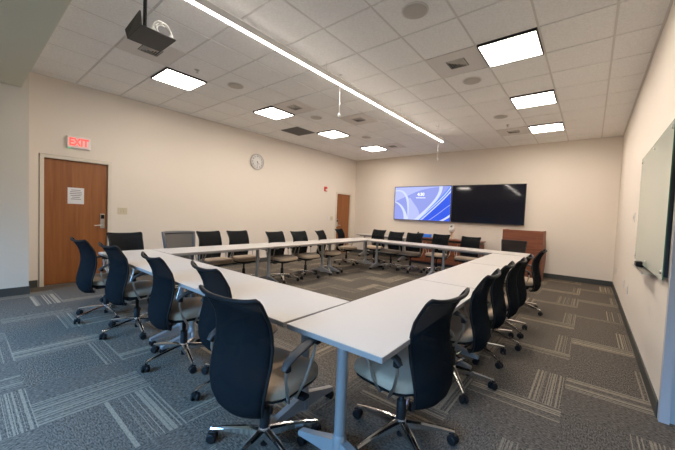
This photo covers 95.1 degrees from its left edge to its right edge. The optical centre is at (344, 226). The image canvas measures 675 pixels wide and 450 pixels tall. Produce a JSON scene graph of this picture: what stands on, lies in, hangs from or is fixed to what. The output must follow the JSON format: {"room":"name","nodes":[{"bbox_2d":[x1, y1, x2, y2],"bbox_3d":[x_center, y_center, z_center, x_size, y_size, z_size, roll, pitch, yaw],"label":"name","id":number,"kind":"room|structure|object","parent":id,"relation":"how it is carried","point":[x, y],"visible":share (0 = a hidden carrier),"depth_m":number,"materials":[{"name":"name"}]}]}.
{"room":"conference room","nodes":[
{"label":"conference room","id":0,"kind":"room"},
{"bbox_2d":[0,75,28,288],"bbox_3d":[-5.608,-0.741,3.598,0.540,3.433,2.650,4,3,38],"label":"wall","id":1,"kind":"structure","parent":0,"point":[14,100],"depth_m":4.36,"materials":[{"name":"beige paint"}]},
{"bbox_2d":[0,0,71,86],"bbox_3d":[-2.205,-1.968,0.756,9.250,0.473,2.695,4,3,38],"label":"soffit","id":2,"kind":"object","parent":1,"relation":"attached to","point":[26,26],"depth_m":2.93,"materials":[{"name":"beige paint"}]},
{"bbox_2d":[0,251,352,296],"bbox_3d":[-2.998,0.898,6.923,0.432,0.115,11.088,4,3,38],"label":"baseboard","id":3,"kind":"structure","parent":1,"relation":"attached to","point":[15,291],"depth_m":4.48,"materials":[{"name":"grey plastic"}]},
{"bbox_2d":[29,72,356,280],"bbox_3d":[-2.314,-0.781,8.070,0.120,3.433,8.449,4,3,38],"label":"wall","id":4,"kind":"structure","parent":0,"point":[172,170],"depth_m":6.50,"materials":[{"name":"beige paint"}]},
{"bbox_2d":[38,153,111,286],"bbox_3d":[-4.560,-0.103,5.260,0.144,2.115,0.930,4,3,38],"label":"door","id":5,"kind":"structure","parent":4,"relation":"in","point":[58,256],"depth_m":5.17,"materials":[{"name":"brown wood"}]},
{"bbox_2d":[67,187,83,203],"bbox_3d":[-4.555,-0.526,5.228,0.002,0.272,0.214,4,3,38],"label":"paper notice","id":6,"kind":"object","parent":5,"relation":"attached to","point":[75,195],"visible":1,"depth_m":5.23,"materials":[{"name":"white paper"}]},
{"bbox_2d":[66,135,89,150],"bbox_3d":[-4.464,-1.406,5.176,0.048,0.199,0.304,4,3,38],"label":"exit sign","id":7,"kind":"object","parent":4,"relation":"attached to","point":[75,142],"visible":1,"depth_m":5.15,"materials":[{"name":"white plastic"}]},
{"bbox_2d":[118,207,126,213],"bbox_3d":[-4.125,-0.296,5.731,0.016,0.125,0.150,4,3,38],"label":"light switch","id":8,"kind":"object","parent":4,"relation":"attached to","point":[120,210],"visible":1,"depth_m":5.73,"materials":[{"name":"beige plastic"}]},
{"bbox_2d":[250,154,263,169],"bbox_3d":[-2.254,-1.673,7.933,0.041,0.410,0.410,4,3,38],"label":"wall clock","id":9,"kind":"object","parent":4,"relation":"attached to","point":[257,162],"visible":1,"depth_m":7.92,"materials":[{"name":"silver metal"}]},
{"bbox_2d":[334,192,351,251],"bbox_3d":[-0.093,-0.138,10.869,0.144,2.115,0.840,4,3,38],"label":"door","id":10,"kind":"structure","parent":4,"relation":"in","point":[343,200],"depth_m":10.89,"materials":[{"name":"brown wood"}]},
{"bbox_2d":[0,252,674,449],"bbox_3d":[0.352,1.242,4.265,9.250,0.080,11.340,4,3,38],"label":"floor","id":11,"kind":"structure","parent":0,"point":[575,381],"depth_m":2.44,"materials":[{"name":"carpet"}]},
{"bbox_2d":[70,237,140,323],"bbox_3d":[-2.891,0.604,3.750,0.663,0.963,0.673,4,3,33],"label":"office chair","id":12,"kind":"object","parent":11,"relation":"on","point":[86,278],"visible":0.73,"depth_m":3.52,"materials":[{"name":"black fabric"}]},
{"bbox_2d":[100,232,148,301],"bbox_3d":[-3.077,0.568,4.449,0.659,0.963,0.669,4,3,38],"label":"office chair","id":13,"kind":"object","parent":11,"relation":"on","point":[134,240],"visible":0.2,"depth_m":4.57,"materials":[{"name":"black fabric"}]},
{"bbox_2d":[98,242,173,339],"bbox_3d":[-2.267,0.646,3.341,0.670,0.963,0.659,4,3,34],"label":"office chair","id":14,"kind":"object","parent":11,"relation":"on","point":[117,289],"visible":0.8,"depth_m":3.13,"materials":[{"name":"black fabric"}]},
{"bbox_2d":[98,249,215,346],"bbox_3d":[-2.305,0.744,3.681,1.818,0.736,0.610,4,3,38],"label":"meeting table","id":15,"kind":"object","parent":11,"relation":"on","point":[135,260],"visible":0.34,"depth_m":3.37,"materials":[{"name":"grey laminate"}]},
{"bbox_2d":[141,251,204,373],"bbox_3d":[-1.442,0.704,2.754,0.666,0.963,0.665,4,3,41],"label":"office chair","id":16,"kind":"object","parent":11,"relation":"on","point":[162,309],"visible":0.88,"depth_m":2.55,"materials":[{"name":"black fabric"}]},
{"bbox_2d":[161,231,205,297],"bbox_3d":[-2.505,0.569,4.826,0.672,0.979,0.670,4,3,38],"label":"office chair","id":17,"kind":"object","parent":11,"relation":"on","point":[171,239],"visible":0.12,"depth_m":5.00,"materials":[{"name":"black fabric"}]},
{"bbox_2d":[152,243,273,299],"bbox_3d":[-2.043,0.703,4.993,0.610,0.736,1.743,4,3,38],"label":"meeting table","id":18,"kind":"object","parent":11,"relation":"on","point":[184,251],"visible":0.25,"depth_m":4.87,"materials":[{"name":"grey laminate"}]},
{"bbox_2d":[195,230,232,266],"bbox_3d":[-2.253,0.564,5.436,0.672,0.963,0.670,4,3,36],"label":"office chair","id":19,"kind":"object","parent":11,"relation":"on","point":[206,238],"visible":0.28,"depth_m":5.50,"materials":[{"name":"black fabric"}]},
{"bbox_2d":[190,260,276,400],"bbox_3d":[-0.847,0.744,2.381,0.673,0.963,0.651,5,3,43],"label":"office chair","id":20,"kind":"object","parent":11,"relation":"on","point":[214,281],"visible":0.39,"depth_m":2.17,"materials":[{"name":"black fabric"}]},
{"bbox_2d":[226,230,259,275],"bbox_3d":[-1.915,0.559,5.896,0.669,0.963,0.668,4,3,38],"label":"office chair","id":21,"kind":"object","parent":11,"relation":"on","point":[235,237],"visible":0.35,"depth_m":5.93,"materials":[{"name":"black fabric"}]},
{"bbox_2d":[159,267,349,434],"bbox_3d":[-0.880,0.849,2.547,1.818,0.736,0.610,4,3,38],"label":"meeting table","id":22,"kind":"object","parent":11,"relation":"on","point":[283,304],"visible":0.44,"depth_m":2.24,"materials":[{"name":"grey laminate"}]},
{"bbox_2d":[199,284,321,449],"bbox_3d":[-0.447,0.787,1.714,0.670,0.963,0.659,4,3,32],"label":"office chair","id":23,"kind":"object","parent":11,"relation":"on","point":[248,374],"visible":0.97,"depth_m":1.51,"materials":[{"name":"black fabric"}]},
{"bbox_2d":[265,231,298,283],"bbox_3d":[-1.253,0.579,6.109,0.647,0.963,0.672,4,3,36],"label":"office chair","id":24,"kind":"object","parent":11,"relation":"on","point":[277,255],"visible":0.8,"depth_m":6.11,"materials":[{"name":"black fabric"}]},
{"bbox_2d":[254,240,336,282],"bbox_3d":[-0.970,0.693,6.375,0.610,0.736,1.743,4,3,38],"label":"meeting table","id":25,"kind":"object","parent":11,"relation":"on","point":[289,244],"visible":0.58,"depth_m":6.15,"materials":[{"name":"grey laminate"}]},
{"bbox_2d":[289,231,319,279],"bbox_3d":[-0.814,0.578,6.581,0.674,0.963,0.671,4,3,38],"label":"office chair","id":26,"kind":"object","parent":11,"relation":"on","point":[300,252],"visible":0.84,"depth_m":6.57,"materials":[{"name":"black fabric"}]},
{"bbox_2d":[314,230,342,272],"bbox_3d":[-0.356,0.571,7.255,0.671,0.963,0.670,3,2,20],"label":"office chair","id":27,"kind":"object","parent":11,"relation":"on","point":[321,234],"visible":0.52,"depth_m":7.21,"materials":[{"name":"black fabric"}]},
{"bbox_2d":[334,228,356,265],"bbox_3d":[0.030,0.538,8.495,0.667,0.963,0.667,3,2,24],"label":"office chair","id":28,"kind":"object","parent":11,"relation":"on","point":[346,248],"visible":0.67,"depth_m":8.50,"materials":[{"name":"fabric"}]},
{"bbox_2d":[322,237,375,273],"bbox_3d":[0.104,0.683,7.758,0.610,0.736,1.743,4,3,38],"label":"meeting table","id":29,"kind":"object","parent":11,"relation":"on","point":[342,240],"visible":0.64,"depth_m":7.57,"materials":[{"name":"grey laminate"}]},
{"bbox_2d":[364,229,385,262],"bbox_3d":[0.864,0.555,8.941,0.674,0.963,0.648,4,3,38],"label":"office chair","id":30,"kind":"object","parent":11,"relation":"on","point":[377,234],"visible":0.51,"depth_m":9.00,"materials":[{"name":"black fabric"}]},
{"bbox_2d":[287,279,473,449],"bbox_3d":[0.432,0.915,2.244,0.610,0.736,1.754,4,3,37],"label":"meeting table","id":31,"kind":"object","parent":11,"relation":"on","point":[376,327],"visible":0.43,"depth_m":1.73,"materials":[{"name":"grey laminate"}]},
{"bbox_2d":[356,234,407,261],"bbox_3d":[1.215,0.645,9.902,1.698,0.736,0.610,4,3,38],"label":"meeting table","id":32,"kind":"object","parent":11,"relation":"on","point":[364,235],"visible":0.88,"depth_m":10.03,"materials":[{"name":"grey laminate"}]},
{"bbox_2d":[378,231,404,270],"bbox_3d":[1.194,0.605,8.046,0.672,0.963,0.676,4,3,38],"label":"office chair","id":33,"kind":"object","parent":11,"relation":"on","point":[394,250],"visible":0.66,"depth_m":8.12,"materials":[{"name":"black fabric"}]},
{"bbox_2d":[367,239,442,275],"bbox_3d":[1.407,0.748,7.500,1.748,0.736,0.610,4,3,38],"label":"meeting table","id":34,"kind":"object","parent":11,"relation":"on","point":[380,241],"visible":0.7,"depth_m":7.39,"materials":[{"name":"grey laminate"}]},
{"bbox_2d":[396,232,423,272],"bbox_3d":[1.663,0.636,7.753,0.665,0.963,0.670,4,3,34],"label":"office chair","id":35,"kind":"object","parent":11,"relation":"on","point":[411,252],"visible":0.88,"depth_m":7.84,"materials":[{"name":"black fabric"}]},
{"bbox_2d":[352,287,469,449],"bbox_3d":[0.335,0.814,1.860,0.672,0.963,0.672,5,3,44],"label":"office chair","id":36,"kind":"object","parent":11,"relation":"on","point":[423,370],"visible":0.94,"depth_m":1.66,"materials":[{"name":"black fabric"}]},
{"bbox_2d":[423,234,450,273],"bbox_3d":[2.282,0.663,7.713,0.663,0.963,0.673,4,3,38],"label":"office chair","id":37,"kind":"object","parent":11,"relation":"on","point":[438,239],"visible":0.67,"depth_m":7.80,"materials":[{"name":"black fabric"}]},
{"bbox_2d":[408,237,485,267],"bbox_3d":[2.869,0.730,8.901,2.060,0.785,0.586,4,3,38],"label":"credenza","id":38,"kind":"object","parent":11,"relation":"on","point":[450,262],"visible":0.34,"depth_m":8.67,"materials":[{"name":"brown wood"}]},
{"bbox_2d":[449,224,454,238],"bbox_3d":[3.058,0.137,8.841,0.164,0.420,0.164,4,3,38],"label":"camera","id":39,"kind":"object","parent":38,"relation":"on","point":[451,229],"visible":0.98,"depth_m":8.79,"materials":[{"name":"beige plastic"}]},
{"bbox_2d":[423,237,485,242],"bbox_3d":[2.890,0.353,8.892,2.060,0.030,0.570,4,3,38],"label":"countertop","id":40,"kind":"structure","parent":38,"relation":"on","point":[459,240],"depth_m":8.64,"materials":[{"name":"brown wood"}]},
{"bbox_2d":[419,262,510,364],"bbox_3d":[1.484,0.904,3.644,0.610,0.736,1.724,4,3,37],"label":"meeting table","id":41,"kind":"object","parent":11,"relation":"on","point":[467,274],"visible":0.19,"depth_m":3.34,"materials":[{"name":"grey laminate"}]},
{"bbox_2d":[454,236,481,262],"bbox_3d":[2.844,0.709,7.169,0.674,0.963,0.656,4,3,38],"label":"office chair","id":42,"kind":"object","parent":11,"relation":"on","point":[467,242],"visible":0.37,"depth_m":7.29,"materials":[{"name":"black fabric"}]},
{"bbox_2d":[450,268,500,403],"bbox_3d":[0.924,0.810,2.587,0.672,0.963,0.664,4,3,35],"label":"office chair","id":43,"kind":"object","parent":11,"relation":"on","point":[476,329],"visible":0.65,"depth_m":2.34,"materials":[{"name":"black fabric"}]},
{"bbox_2d":[433,245,529,269],"bbox_3d":[2.779,0.849,6.409,1.748,0.736,0.610,4,3,38],"label":"meeting table","id":44,"kind":"object","parent":11,"relation":"on","point":[444,248],"visible":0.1,"depth_m":6.42,"materials":[{"name":"grey laminate"}]},
{"bbox_2d":[453,261,514,368],"bbox_3d":[1.306,0.804,3.124,0.677,0.963,0.674,4,3,35],"label":"office chair","id":45,"kind":"object","parent":11,"relation":"on","point":[497,311],"visible":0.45,"depth_m":2.88,"materials":[{"name":"black fabric"}]},
{"bbox_2d":[469,253,525,318],"bbox_3d":[2.532,0.893,5.039,0.610,0.736,1.744,4,3,37],"label":"meeting table","id":46,"kind":"object","parent":11,"relation":"on","point":[494,259],"visible":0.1,"depth_m":4.92,"materials":[{"name":"grey laminate"}]},
{"bbox_2d":[488,257,526,350],"bbox_3d":[1.646,0.804,3.480,0.673,0.963,0.667,4,3,35],"label":"office chair","id":47,"kind":"object","parent":11,"relation":"on","point":[512,298],"visible":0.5,"depth_m":3.25,"materials":[{"name":"black fabric"}]},
{"bbox_2d":[489,254,533,338],"bbox_3d":[1.962,0.801,3.900,0.677,0.963,0.674,4,3,36],"label":"office chair","id":48,"kind":"object","parent":11,"relation":"on","point":[521,286],"visible":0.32,"depth_m":3.66,"materials":[{"name":"black fabric"}]},
{"bbox_2d":[501,239,527,252],"bbox_3d":[3.431,0.763,6.382,0.674,0.965,0.656,4,3,38],"label":"office chair","id":49,"kind":"object","parent":11,"relation":"on","point":[518,246],"visible":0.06,"depth_m":6.57,"materials":[{"name":"black fabric"}]},
{"bbox_2d":[502,229,545,280],"bbox_3d":[4.283,0.657,7.429,0.930,1.165,0.568,4,3,38],"label":"lectern","id":50,"kind":"object","parent":11,"relation":"on","point":[536,240],"visible":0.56,"depth_m":7.09,"materials":[{"name":"brown wood"}]},
{"bbox_2d":[504,249,546,315],"bbox_3d":[2.687,0.798,4.747,0.673,0.963,0.667,4,3,38],"label":"office chair","id":51,"kind":"object","parent":11,"relation":"on","point":[535,281],"visible":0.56,"depth_m":4.51,"materials":[{"name":"black fabric"}]},
{"bbox_2d":[31,0,669,160],"bbox_3d":[1.296,-2.136,5.139,8.993,0.008,8.508,4,3,38],"label":"ceiling","id":52,"kind":"structure","parent":0,"point":[582,103],"depth_m":4.10,"materials":[{"name":"tile"}]},
{"bbox_2d":[115,36,184,65],"bbox_3d":[-2.466,-2.240,3.919,0.594,0.020,0.594,4,3,38],"label":"ceiling vent","id":53,"kind":"object","parent":52,"relation":"in","point":[168,55],"visible":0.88,"depth_m":3.96,"materials":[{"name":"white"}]},
{"bbox_2d":[125,0,175,51],"bbox_3d":[-1.595,-1.853,2.547,0.328,0.595,0.275,4,3,38],"label":"projector mount","id":54,"kind":"object","parent":52,"relation":"hanging from","point":[135,31],"visible":1,"depth_m":2.51,"materials":[{"name":"black painted metal"},{"name":"white plastic"}]},
{"bbox_2d":[127,24,175,51],"bbox_3d":[-1.608,-1.562,2.568,0.315,0.012,0.260,4,3,38],"label":"tray","id":55,"kind":"object","parent":54,"relation":"on","point":[144,35],"depth_m":2.54,"materials":[{"name":"grey metal"}]},
{"bbox_2d":[151,20,172,37],"bbox_3d":[-1.541,-1.642,2.610,0.097,0.161,0.155,4,3,38],"label":"cable loop","id":56,"kind":"object","parent":54,"relation":"on","point":[161,23],"visible":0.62,"depth_m":2.57,"materials":[{"name":"white plastic"}]},
{"bbox_2d":[151,67,206,90],"bbox_3d":[-2.563,-2.273,4.775,0.586,0.030,0.586,4,3,38],"label":"recessed light","id":57,"kind":"object","parent":52,"relation":"in","point":[167,75],"visible":1,"depth_m":4.74,"materials":[{"name":"white plastic"}]},
{"bbox_2d":[227,82,243,88],"bbox_3d":[-1.738,-2.244,4.912,0.256,0.012,0.256,4,3,38],"label":"ceiling speaker","id":58,"kind":"object","parent":52,"relation":"attached to","point":[234,85],"visible":1,"depth_m":4.88,"materials":[{"name":"white"}]},
{"bbox_2d":[253,106,294,119],"bbox_3d":[-1.424,-2.282,6.205,0.586,0.030,0.586,4,3,38],"label":"recessed light","id":59,"kind":"object","parent":52,"relation":"in","point":[271,112],"visible":1,"depth_m":6.17,"materials":[{"name":"white plastic"}]},
{"bbox_2d":[272,99,316,114],"bbox_3d":[-0.948,-2.252,5.826,0.594,0.020,0.594,4,3,38],"label":"ceiling vent","id":60,"kind":"object","parent":52,"relation":"in","point":[293,106],"visible":1,"depth_m":5.79,"materials":[{"name":"white metal"}]},
{"bbox_2d":[281,127,314,135],"bbox_3d":[-1.140,-2.332,7.538,0.586,0.012,0.586,4,3,38],"label":"ceiling vent","id":61,"kind":"object","parent":52,"relation":"in","point":[298,131],"visible":1,"depth_m":7.51,"materials":[{"name":"grey metal"}]},
{"bbox_2d":[186,0,443,141],"bbox_3d":[0.330,-2.053,4.729,0.040,0.205,6.240,4,3,38],"label":"strip light","id":62,"kind":"object","parent":52,"relation":"hanging from","point":[206,5],"visible":1,"depth_m":3.55,"materials":[{"name":"white plastic"}]},
{"bbox_2d":[310,116,321,119],"bbox_3d":[-0.594,-2.255,6.378,0.256,0.012,0.256,4,3,38],"label":"ceiling speaker","id":63,"kind":"object","parent":52,"relation":"attached to","point":[311,117],"visible":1,"depth_m":6.35,"materials":[{"name":"white"}]},
{"bbox_2d":[317,129,349,138],"bbox_3d":[-0.285,-2.291,7.636,0.586,0.030,0.586,4,3,38],"label":"recessed light","id":64,"kind":"object","parent":52,"relation":"in","point":[332,134],"visible":1,"depth_m":7.60,"materials":[{"name":"white plastic"}]},
{"bbox_2d":[319,131,347,137],"bbox_3d":[-0.285,-2.295,7.636,0.558,0.018,0.558,4,3,38],"label":"diffuser","id":65,"kind":"object","parent":64,"relation":"attached to","point":[330,134],"depth_m":7.62,"materials":[{"name":"white plastic"}]},
{"bbox_2d":[337,74,342,117],"bbox_3d":[-0.075,-1.861,4.407,0.060,0.598,0.058,4,3,38],"label":"microphone","id":66,"kind":"object","parent":52,"relation":"hanging from","point":[339,75],"visible":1,"depth_m":4.40,"materials":[{"name":"white plastic"}]},
{"bbox_2d":[31,0,673,160],"bbox_3d":[1.296,-2.146,5.138,9.010,0.032,8.525,4,3,38],"label":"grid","id":67,"kind":"structure","parent":52,"relation":"attached to","point":[160,1],"depth_m":3.99,"materials":[{"name":"white metal"}]},
{"bbox_2d":[339,113,377,124],"bbox_3d":[0.288,-2.223,6.401,0.594,0.020,0.594,4,3,38],"label":"ceiling vent","id":68,"kind":"object","parent":52,"relation":"in","point":[356,119],"visible":1,"depth_m":6.37,"materials":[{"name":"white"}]},
{"bbox_2d":[360,145,387,151],"bbox_3d":[0.854,-2.300,9.066,0.586,0.030,0.586,4,3,38],"label":"recessed light","id":69,"kind":"object","parent":52,"relation":"in","point":[374,148],"visible":0.97,"depth_m":9.04,"materials":[{"name":"white plastic"}]},
{"bbox_2d":[362,146,385,150],"bbox_3d":[0.855,-2.304,9.066,0.558,0.018,0.558,4,3,38],"label":"diffuser","id":70,"kind":"object","parent":69,"relation":"attached to","point":[369,148],"depth_m":9.03,"materials":[{"name":"white plastic"}]},
{"bbox_2d":[378,143,404,148],"bbox_3d":[1.331,-2.270,8.687,0.594,0.020,0.594,4,3,38],"label":"ceiling vent","id":71,"kind":"object","parent":52,"relation":"in","point":[391,145],"visible":1,"depth_m":8.66,"materials":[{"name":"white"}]},
{"bbox_2d":[402,1,428,19],"bbox_3d":[0.672,-2.066,2.956,0.256,0.012,0.256,4,3,38],"label":"ceiling speaker","id":72,"kind":"object","parent":52,"relation":"attached to","point":[417,9],"visible":1,"depth_m":2.94,"materials":[{"name":"white"}]},
{"bbox_2d":[426,46,487,77],"bbox_3d":[1.433,-2.077,3.931,0.594,0.020,0.594,4,3,38],"label":"ceiling vent","id":73,"kind":"object","parent":52,"relation":"in","point":[468,59],"visible":1,"depth_m":3.89,"materials":[{"name":"white metal"}]},
{"bbox_2d":[462,77,481,84],"bbox_3d":[1.806,-2.075,4.390,0.256,0.012,0.256,4,3,38],"label":"ceiling speaker","id":74,"kind":"object","parent":52,"relation":"attached to","point":[470,80],"visible":1,"depth_m":4.37,"materials":[{"name":"white"}]},
{"bbox_2d":[493,114,507,118],"bbox_3d":[2.951,-2.085,5.848,0.256,0.012,0.256,4,3,38],"label":"ceiling speaker","id":75,"kind":"object","parent":52,"relation":"attached to","point":[502,116],"visible":1,"depth_m":5.82,"materials":[{"name":"white"}]},
{"bbox_2d":[477,27,543,67],"bbox_3d":[1.909,-2.037,3.553,0.586,0.030,0.586,4,3,38],"label":"recessed light","id":76,"kind":"object","parent":52,"relation":"in","point":[527,44],"visible":1,"depth_m":3.51,"materials":[{"name":"white plastic"}]},
{"bbox_2d":[496,126,530,135],"bbox_3d":[3.712,-2.095,6.793,0.594,0.020,0.594,4,3,38],"label":"ceiling vent","id":77,"kind":"object","parent":52,"relation":"in","point":[518,130],"visible":1,"depth_m":6.75,"materials":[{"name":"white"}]},
{"bbox_2d":[510,89,556,109],"bbox_3d":[3.049,-2.046,4.983,0.586,0.030,0.586,4,3,38],"label":"recessed light","id":78,"kind":"object","parent":52,"relation":"in","point":[547,97],"visible":1,"depth_m":4.95,"materials":[{"name":"white plastic"}]},
{"bbox_2d":[528,122,564,133],"bbox_3d":[4.188,-2.054,6.414,0.586,0.030,0.586,4,3,38],"label":"recessed light","id":79,"kind":"object","parent":52,"relation":"in","point":[557,126],"visible":1,"depth_m":6.38,"materials":[{"name":"white plastic"}]},
{"bbox_2d":[353,136,623,281],"bbox_3d":[3.933,-0.539,8.574,9.282,3.433,0.120,4,3,38],"label":"wall","id":80,"kind":"structure","parent":0,"point":[573,187],"depth_m":7.74,"materials":[{"name":"beige paint"}]},
{"bbox_2d":[394,185,451,221],"bbox_3d":[2.391,-0.732,9.649,1.885,1.075,0.067,4,3,38],"label":"television","id":81,"kind":"object","parent":80,"relation":"attached to","point":[418,203],"visible":1,"depth_m":9.58,"materials":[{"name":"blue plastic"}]},
{"bbox_2d":[353,249,611,286],"bbox_3d":[3.127,1.067,9.142,7.262,0.115,0.012,4,3,38],"label":"baseboard","id":82,"kind":"structure","parent":80,"relation":"attached to","point":[545,275],"depth_m":7.37,"materials":[{"name":"grey plastic"}]},
{"bbox_2d":[451,184,526,225],"bbox_3d":[3.885,-0.623,8.480,1.885,1.075,0.067,4,1,38],"label":"television","id":83,"kind":"object","parent":80,"relation":"attached to","point":[502,204],"visible":1,"depth_m":8.40,"materials":[{"name":"black plastic"}]},
{"bbox_2d":[613,0,674,400],"bbox_3d":[4.910,-0.312,3.886,1.900,3.433,6.000,4,3,38],"label":"wall","id":84,"kind":"structure","parent":0,"point":[644,305],"depth_m":3.38,"materials":[{"name":"beige paint"}]},
{"bbox_2d":[611,282,657,417],"bbox_3d":[4.090,1.290,4.541,0.012,0.115,5.988,4,3,38],"label":"baseboard","id":85,"kind":"structure","parent":84,"relation":"attached to","point":[650,390],"depth_m":2.92,"materials":[{"name":"grey plastic"}]},
{"bbox_2d":[633,264,653,274],"bbox_3d":[2.793,0.395,2.892,0.088,0.014,0.720,4,3,38],"label":"marker tray","id":86,"kind":"object","parent":84,"relation":"attached to","point":[642,270],"visible":0.79,"depth_m":2.81,"materials":[{"name":"silver metal"}]},
{"bbox_2d":[634,260,643,266],"bbox_3d":[2.958,0.370,3.105,0.060,0.050,0.140,4,3,38],"label":"eraser","id":87,"kind":"object","parent":86,"relation":"on","point":[636,263],"visible":0.84,"depth_m":3.06,"materials":[{"name":"black plastic"}]},
{"bbox_2d":[634,119,674,280],"bbox_3d":[2.848,-0.196,2.867,0.039,1.152,1.764,4,3,38],"label":"board","id":88,"kind":"object","parent":84,"relation":"attached to","point":[657,186],"visible":1,"depth_m":2.53,"materials":[{"name":"grey"}]},
{"bbox_2d":[657,210,674,424],"bbox_3d":[2.962,-0.242,1.570,1.752,3.313,0.049,4,3,38],"label":"trim","id":89,"kind":"structure","parent":84,"relation":"attached to","point":[666,403],"depth_m":2.13,"materials":[{"name":"grey paint"}]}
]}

